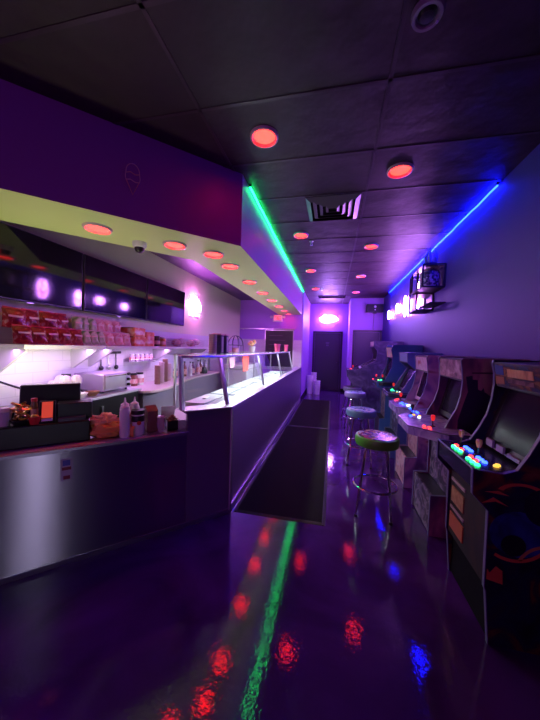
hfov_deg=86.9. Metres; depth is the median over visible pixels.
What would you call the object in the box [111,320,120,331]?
chip bag
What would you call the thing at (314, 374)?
stack
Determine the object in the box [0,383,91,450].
cash register
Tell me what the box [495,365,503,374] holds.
print
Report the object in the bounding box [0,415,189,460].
countertop
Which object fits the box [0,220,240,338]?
wall
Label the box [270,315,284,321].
exit sign
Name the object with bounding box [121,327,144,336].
snack box
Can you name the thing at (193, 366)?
syrup bottle
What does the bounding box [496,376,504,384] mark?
print
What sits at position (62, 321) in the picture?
chip bag
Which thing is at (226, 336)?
dispenser
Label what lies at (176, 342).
wire basket
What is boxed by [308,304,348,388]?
wall
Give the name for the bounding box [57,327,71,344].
chip bag
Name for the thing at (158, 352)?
wall shelf
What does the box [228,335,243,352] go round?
wire stand
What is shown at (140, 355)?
jar
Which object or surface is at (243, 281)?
recessed light
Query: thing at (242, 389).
tub
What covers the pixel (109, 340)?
chip bag
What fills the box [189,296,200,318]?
wall lamp
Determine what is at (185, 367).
syrup bottle
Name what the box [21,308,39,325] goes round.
chip bag
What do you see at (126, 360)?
rack
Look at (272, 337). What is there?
menu board
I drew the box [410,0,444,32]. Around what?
recessed light
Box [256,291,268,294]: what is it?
recessed light
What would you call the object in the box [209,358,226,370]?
bin
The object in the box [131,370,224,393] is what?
countertop
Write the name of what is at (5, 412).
cup
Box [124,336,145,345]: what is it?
snack box
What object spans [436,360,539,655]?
machine
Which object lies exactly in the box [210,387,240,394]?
tub
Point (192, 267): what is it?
ceiling
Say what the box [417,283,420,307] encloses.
sign
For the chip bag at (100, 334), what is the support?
on the wall shelf at (158, 352)
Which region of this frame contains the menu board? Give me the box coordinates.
[264,330,293,366]
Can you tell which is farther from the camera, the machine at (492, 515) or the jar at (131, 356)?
the jar at (131, 356)
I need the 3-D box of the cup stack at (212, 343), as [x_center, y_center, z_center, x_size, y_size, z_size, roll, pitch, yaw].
[-0.572,-0.159,2.845,0.088,0.200,0.087,2,3,12]
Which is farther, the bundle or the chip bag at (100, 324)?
the chip bag at (100, 324)
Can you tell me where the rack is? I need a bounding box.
[124,358,156,362]
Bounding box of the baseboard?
[300,388,344,400]
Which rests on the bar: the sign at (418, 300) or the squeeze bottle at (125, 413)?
the squeeze bottle at (125, 413)
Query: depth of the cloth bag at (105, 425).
2.08 m
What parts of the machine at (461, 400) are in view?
riser panel, edge trim, deck trim, panel, edge trim, panel, panel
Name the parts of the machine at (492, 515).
deck trim, orange panel, yellow panel, edge trim, panel, riser panel, panel, orange blade, orange blade, edge trim, panel, panel, speaker panel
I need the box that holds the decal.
[125,163,140,194]
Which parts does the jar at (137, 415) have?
lid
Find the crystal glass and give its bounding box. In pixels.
[157,416,165,431]
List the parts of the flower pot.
pot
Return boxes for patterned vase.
[419,268,439,286]
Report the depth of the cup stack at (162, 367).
4.15 m
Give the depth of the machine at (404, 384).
4.03 m
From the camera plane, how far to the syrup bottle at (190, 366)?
5.24 m
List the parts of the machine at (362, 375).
speaker panel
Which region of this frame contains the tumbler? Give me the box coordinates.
[275,344,278,351]
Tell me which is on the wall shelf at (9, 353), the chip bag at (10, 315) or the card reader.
the chip bag at (10, 315)
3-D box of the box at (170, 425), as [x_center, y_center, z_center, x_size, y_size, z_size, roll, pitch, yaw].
[-0.813,0.532,2.373,0.104,0.075,0.094,0,3,-33]
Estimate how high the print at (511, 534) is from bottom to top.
0.234 m
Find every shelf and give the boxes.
[0,344,105,372]
[88,345,208,366]
[239,328,294,329]
[408,263,446,313]
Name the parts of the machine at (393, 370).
riser panel, edge trim, panel, panel, edge trim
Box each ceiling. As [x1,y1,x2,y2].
[0,0,539,303]
[149,251,254,299]
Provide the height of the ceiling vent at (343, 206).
0.044 m
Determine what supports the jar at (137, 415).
on the bar
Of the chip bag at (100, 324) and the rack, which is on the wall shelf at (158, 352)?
the chip bag at (100, 324)
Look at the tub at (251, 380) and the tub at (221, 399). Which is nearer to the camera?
the tub at (221, 399)
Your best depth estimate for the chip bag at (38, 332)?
2.44 m
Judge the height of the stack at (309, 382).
0.599 m
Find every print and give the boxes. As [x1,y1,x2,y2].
[489,512,539,557]
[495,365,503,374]
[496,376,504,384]
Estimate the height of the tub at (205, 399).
0.075 m
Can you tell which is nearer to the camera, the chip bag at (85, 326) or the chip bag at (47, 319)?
the chip bag at (47, 319)
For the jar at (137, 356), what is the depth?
3.91 m
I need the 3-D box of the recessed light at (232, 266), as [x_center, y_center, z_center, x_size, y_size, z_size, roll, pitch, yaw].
[-0.468,-1.096,3.339,0.220,0.020,0.220,2,3,12]
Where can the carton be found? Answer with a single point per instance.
(151, 411)
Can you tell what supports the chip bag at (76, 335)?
on the wall shelf at (9, 353)
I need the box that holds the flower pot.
[248,340,255,351]
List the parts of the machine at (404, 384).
panel, edge trim, panel, edge trim, speaker panel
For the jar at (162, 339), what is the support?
on the wall shelf at (158, 352)
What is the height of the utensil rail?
0.230 m
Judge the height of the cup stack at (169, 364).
0.267 m
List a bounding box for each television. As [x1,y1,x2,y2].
[0,222,82,309]
[79,254,146,319]
[145,278,184,325]
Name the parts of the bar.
diagonal panel, trim, raised panel, corner post, trim, straight panel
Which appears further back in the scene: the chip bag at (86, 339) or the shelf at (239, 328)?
the shelf at (239, 328)
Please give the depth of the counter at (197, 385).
4.34 m
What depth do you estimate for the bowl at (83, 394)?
2.68 m
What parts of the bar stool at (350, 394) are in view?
leg, seat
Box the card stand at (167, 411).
[161,406,174,418]
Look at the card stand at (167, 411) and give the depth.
2.45 m
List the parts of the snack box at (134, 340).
label panel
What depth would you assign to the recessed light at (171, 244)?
2.68 m
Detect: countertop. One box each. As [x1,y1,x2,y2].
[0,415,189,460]
[81,387,141,417]
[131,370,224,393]
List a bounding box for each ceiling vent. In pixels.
[305,193,360,221]
[318,295,345,297]
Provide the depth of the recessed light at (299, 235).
4.04 m
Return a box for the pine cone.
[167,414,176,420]
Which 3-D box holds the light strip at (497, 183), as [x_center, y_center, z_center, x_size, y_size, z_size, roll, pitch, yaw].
[2.684,-1.735,5.194,0.024,0.039,5.192,2,3,12]
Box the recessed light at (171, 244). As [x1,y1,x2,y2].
[162,240,186,249]
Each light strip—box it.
[249,185,303,291]
[389,182,499,292]
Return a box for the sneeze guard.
[168,351,292,429]
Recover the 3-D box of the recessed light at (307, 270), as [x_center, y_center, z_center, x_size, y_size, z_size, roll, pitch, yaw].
[0.839,-1.831,5.862,0.220,0.020,0.220,2,3,12]
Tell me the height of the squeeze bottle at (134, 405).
0.275 m
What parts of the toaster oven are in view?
door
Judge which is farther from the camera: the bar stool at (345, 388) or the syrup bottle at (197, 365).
the bar stool at (345, 388)
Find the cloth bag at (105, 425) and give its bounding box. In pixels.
[90,412,135,437]
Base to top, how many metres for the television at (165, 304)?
0.608 m
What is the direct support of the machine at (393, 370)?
on the floor
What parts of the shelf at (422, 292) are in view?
frame, frame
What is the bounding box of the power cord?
[0,381,83,391]
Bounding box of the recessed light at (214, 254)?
[203,250,223,258]
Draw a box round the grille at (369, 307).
[367,305,382,310]
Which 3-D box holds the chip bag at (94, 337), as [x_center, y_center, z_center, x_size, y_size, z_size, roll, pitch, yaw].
[-1.875,-0.236,3.024,0.081,0.164,0.101,2,3,11]
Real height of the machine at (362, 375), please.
1.702 m
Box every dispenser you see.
[212,333,224,353]
[223,334,228,353]
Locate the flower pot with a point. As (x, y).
(252, 343)
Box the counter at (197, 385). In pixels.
[131,370,224,414]
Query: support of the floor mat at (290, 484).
on the floor
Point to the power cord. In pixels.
(1, 382)
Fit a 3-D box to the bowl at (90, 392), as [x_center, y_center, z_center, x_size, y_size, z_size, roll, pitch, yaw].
[-1.763,0.332,2.828,0.130,0.046,0.130,2,3,12]
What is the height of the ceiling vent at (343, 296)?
0.044 m
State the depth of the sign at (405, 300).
5.82 m
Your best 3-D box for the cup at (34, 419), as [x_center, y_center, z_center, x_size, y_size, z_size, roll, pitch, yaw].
[-1.555,0.391,1.882,0.068,0.065,0.068,0,3,-33]
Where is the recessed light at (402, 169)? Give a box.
[387,162,413,178]
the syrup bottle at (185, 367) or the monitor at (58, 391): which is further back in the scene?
the syrup bottle at (185, 367)
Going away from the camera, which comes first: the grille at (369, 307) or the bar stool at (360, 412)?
the bar stool at (360, 412)
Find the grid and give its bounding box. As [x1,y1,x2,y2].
[0,0,539,303]
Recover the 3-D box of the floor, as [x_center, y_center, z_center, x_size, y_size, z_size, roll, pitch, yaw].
[0.076,1.406,3.521,4.480,0.120,14.300,2,3,12]
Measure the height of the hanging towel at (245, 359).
0.350 m
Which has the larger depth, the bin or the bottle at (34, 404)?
the bin
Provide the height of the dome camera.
0.097 m
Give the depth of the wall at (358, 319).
8.86 m
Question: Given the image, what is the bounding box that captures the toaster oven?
[74,370,130,392]
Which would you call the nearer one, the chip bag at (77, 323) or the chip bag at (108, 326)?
the chip bag at (77, 323)
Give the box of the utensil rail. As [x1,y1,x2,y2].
[99,351,120,369]
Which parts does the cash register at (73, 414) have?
drawer, customer panel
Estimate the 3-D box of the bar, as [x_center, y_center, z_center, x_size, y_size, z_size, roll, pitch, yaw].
[-0.830,0.786,4.619,1.852,0.965,7.559,2,3,12]
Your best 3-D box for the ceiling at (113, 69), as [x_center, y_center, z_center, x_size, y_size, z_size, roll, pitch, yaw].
[0.173,-1.799,3.376,4.480,0.100,14.300,2,3,12]
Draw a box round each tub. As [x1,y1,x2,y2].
[185,394,223,405]
[208,395,231,403]
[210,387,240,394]
[228,382,252,388]
[229,388,248,395]
[242,378,260,382]
[253,375,268,378]
[263,373,275,376]
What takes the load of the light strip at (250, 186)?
attached to the soffit
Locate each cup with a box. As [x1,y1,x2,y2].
[0,407,12,426]
[28,414,40,424]
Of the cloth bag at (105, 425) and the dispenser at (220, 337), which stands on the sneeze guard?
the dispenser at (220, 337)
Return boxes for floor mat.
[233,426,328,525]
[287,399,329,428]
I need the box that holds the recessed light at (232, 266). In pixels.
[221,263,238,269]
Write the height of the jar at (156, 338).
0.150 m
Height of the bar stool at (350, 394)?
0.733 m
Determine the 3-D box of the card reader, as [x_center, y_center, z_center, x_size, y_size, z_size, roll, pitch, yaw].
[-1.517,0.352,1.943,0.090,0.140,0.083,0,3,-33]
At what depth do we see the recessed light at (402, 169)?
2.52 m
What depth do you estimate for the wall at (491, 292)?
2.77 m
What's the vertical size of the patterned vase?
0.286 m
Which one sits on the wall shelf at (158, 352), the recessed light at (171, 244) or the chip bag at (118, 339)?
the chip bag at (118, 339)
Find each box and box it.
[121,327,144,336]
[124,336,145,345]
[145,332,153,345]
[165,418,177,429]
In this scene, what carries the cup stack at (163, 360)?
on the counter at (197, 385)
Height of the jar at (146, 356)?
0.100 m
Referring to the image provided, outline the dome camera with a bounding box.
[132,240,146,252]
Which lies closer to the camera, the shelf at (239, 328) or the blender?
the blender
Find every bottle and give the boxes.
[31,398,37,414]
[119,400,130,437]
[130,397,139,410]
[184,361,186,376]
[188,362,191,375]
[192,362,194,374]
[196,360,199,373]
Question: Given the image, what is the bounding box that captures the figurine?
[423,247,437,262]
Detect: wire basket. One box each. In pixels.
[167,338,189,346]
[182,339,202,346]
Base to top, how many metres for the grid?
0.004 m
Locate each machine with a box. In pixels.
[346,341,402,419]
[372,345,422,430]
[383,352,442,457]
[388,355,467,487]
[398,356,529,538]
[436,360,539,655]
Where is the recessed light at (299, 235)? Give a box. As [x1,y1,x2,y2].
[293,232,308,238]
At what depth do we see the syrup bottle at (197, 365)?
5.54 m
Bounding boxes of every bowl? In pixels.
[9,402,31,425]
[81,392,87,398]
[85,390,99,395]
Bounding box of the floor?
[0,390,539,719]
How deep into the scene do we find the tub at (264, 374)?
5.88 m
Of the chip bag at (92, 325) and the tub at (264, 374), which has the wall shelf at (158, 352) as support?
the chip bag at (92, 325)
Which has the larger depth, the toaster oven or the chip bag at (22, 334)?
the toaster oven
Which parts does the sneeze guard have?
post, post, post, post, glass, rail, post, post, post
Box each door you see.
[312,331,342,391]
[351,330,381,385]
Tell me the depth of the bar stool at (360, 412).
3.64 m
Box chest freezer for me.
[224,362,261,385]
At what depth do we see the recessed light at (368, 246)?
4.39 m
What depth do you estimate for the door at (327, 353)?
10.18 m
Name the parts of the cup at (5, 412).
lid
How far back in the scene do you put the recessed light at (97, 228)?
2.34 m
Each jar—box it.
[129,354,134,361]
[131,408,144,435]
[134,354,139,360]
[139,354,143,360]
[144,354,148,360]
[154,336,159,345]
[160,337,165,346]
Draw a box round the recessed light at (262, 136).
[250,125,278,147]
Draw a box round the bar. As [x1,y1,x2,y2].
[0,367,301,584]
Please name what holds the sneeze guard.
on the bar
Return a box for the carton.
[143,405,157,432]
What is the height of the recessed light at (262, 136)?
0.020 m
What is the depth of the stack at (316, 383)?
9.29 m
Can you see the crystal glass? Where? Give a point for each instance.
(161, 423)
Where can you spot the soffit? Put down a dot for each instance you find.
(63, 166)
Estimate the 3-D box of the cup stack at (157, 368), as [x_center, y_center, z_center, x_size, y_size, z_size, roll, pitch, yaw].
[-1.589,0.207,4.025,0.088,0.267,0.088,2,3,12]
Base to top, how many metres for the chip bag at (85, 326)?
0.177 m
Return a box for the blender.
[201,360,206,373]
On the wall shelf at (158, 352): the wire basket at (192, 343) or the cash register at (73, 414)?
the wire basket at (192, 343)
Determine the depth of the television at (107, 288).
3.42 m
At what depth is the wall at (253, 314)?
8.34 m
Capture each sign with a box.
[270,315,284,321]
[403,296,406,315]
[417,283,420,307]
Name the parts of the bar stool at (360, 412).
leg, seat, leg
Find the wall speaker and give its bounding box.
[366,304,383,313]
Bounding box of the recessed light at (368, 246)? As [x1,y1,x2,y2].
[364,243,378,249]
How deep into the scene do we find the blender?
5.72 m
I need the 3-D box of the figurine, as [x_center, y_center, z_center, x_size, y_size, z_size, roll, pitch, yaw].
[2.298,-1.466,4.070,0.195,0.265,0.188,2,3,12]
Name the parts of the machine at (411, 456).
riser panel, edge trim, panel, edge trim, panel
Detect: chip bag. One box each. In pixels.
[1,305,25,327]
[11,324,33,343]
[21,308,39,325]
[31,326,47,343]
[38,310,57,326]
[45,327,60,344]
[55,313,68,328]
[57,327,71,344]
[69,328,83,344]
[71,315,82,329]
[80,329,91,344]
[82,316,88,329]
[87,317,96,330]
[89,330,99,344]
[95,318,104,330]
[96,331,105,344]
[103,319,112,331]
[103,331,114,344]
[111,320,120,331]
[112,332,123,345]
[122,332,130,345]
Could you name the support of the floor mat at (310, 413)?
on the floor
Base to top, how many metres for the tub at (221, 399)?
0.075 m
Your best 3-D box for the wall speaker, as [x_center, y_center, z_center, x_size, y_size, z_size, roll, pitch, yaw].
[3.184,-1.554,8.661,0.480,0.265,0.212,2,3,12]
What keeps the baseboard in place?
attached to the wall at (253, 314)
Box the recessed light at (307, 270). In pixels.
[305,269,315,272]
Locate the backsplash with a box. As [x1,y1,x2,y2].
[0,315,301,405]
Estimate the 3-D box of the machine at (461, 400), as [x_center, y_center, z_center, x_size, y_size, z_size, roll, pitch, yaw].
[1.582,0.704,2.492,0.807,1.465,0.870,2,3,12]
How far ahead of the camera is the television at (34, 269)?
2.56 m
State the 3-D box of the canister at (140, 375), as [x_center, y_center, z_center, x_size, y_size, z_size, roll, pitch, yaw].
[-1.796,0.254,3.929,0.112,0.170,0.112,2,3,12]
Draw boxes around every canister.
[130,373,137,385]
[136,372,143,384]
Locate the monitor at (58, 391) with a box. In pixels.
[19,383,80,415]
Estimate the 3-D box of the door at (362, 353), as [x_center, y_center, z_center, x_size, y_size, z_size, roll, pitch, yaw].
[2.999,0.126,8.923,0.876,2.124,0.105,2,3,12]
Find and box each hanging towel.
[228,350,234,367]
[240,351,248,370]
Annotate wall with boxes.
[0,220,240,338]
[240,292,309,398]
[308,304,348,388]
[346,298,383,385]
[382,144,539,360]
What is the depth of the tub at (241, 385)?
4.12 m
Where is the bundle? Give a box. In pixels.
[47,374,82,383]
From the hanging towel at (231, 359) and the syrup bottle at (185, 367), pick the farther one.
the syrup bottle at (185, 367)
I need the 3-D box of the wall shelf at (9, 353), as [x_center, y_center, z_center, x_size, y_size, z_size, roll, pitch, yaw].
[-2.003,-0.021,2.667,0.347,0.242,0.820,2,3,12]
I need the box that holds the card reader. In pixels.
[39,400,55,423]
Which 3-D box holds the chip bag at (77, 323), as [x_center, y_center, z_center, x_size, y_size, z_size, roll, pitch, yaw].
[-1.997,-0.374,2.952,0.074,0.179,0.107,4,3,42]
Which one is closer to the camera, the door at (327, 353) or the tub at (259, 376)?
the tub at (259, 376)
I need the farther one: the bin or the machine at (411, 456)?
the bin
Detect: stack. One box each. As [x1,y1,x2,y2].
[154,365,160,383]
[158,362,164,382]
[162,359,167,381]
[168,363,171,380]
[208,334,216,353]
[306,375,312,393]
[311,372,316,391]
[313,380,320,394]
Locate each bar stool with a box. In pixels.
[340,386,361,422]
[343,390,365,432]
[344,406,376,468]
[352,430,399,525]
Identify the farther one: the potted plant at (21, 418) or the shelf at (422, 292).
the shelf at (422, 292)
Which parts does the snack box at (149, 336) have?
label panel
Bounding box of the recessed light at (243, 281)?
[242,280,256,283]
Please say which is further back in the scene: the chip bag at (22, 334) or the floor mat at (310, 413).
the floor mat at (310, 413)
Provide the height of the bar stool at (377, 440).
0.733 m
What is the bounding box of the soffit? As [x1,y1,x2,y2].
[0,79,302,314]
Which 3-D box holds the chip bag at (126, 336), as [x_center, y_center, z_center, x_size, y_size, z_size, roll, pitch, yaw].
[-1.771,-0.255,3.493,0.079,0.166,0.149,3,3,30]
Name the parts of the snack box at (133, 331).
label panel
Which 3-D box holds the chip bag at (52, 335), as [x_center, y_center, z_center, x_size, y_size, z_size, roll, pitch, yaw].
[-1.975,-0.219,2.572,0.079,0.158,0.138,2,3,16]
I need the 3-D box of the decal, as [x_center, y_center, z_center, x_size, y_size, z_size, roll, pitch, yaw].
[-1.042,-1.373,2.166,0.108,0.235,0.008,0,3,-32]
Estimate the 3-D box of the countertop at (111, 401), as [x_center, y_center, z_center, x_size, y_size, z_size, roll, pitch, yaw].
[-1.890,0.827,2.998,0.490,0.965,0.980,2,3,12]
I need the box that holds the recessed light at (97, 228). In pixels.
[82,222,112,234]
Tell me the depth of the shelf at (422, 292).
4.25 m
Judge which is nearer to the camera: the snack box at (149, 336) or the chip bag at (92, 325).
the chip bag at (92, 325)
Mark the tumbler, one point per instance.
(276, 345)
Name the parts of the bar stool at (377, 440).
leg, seat, leg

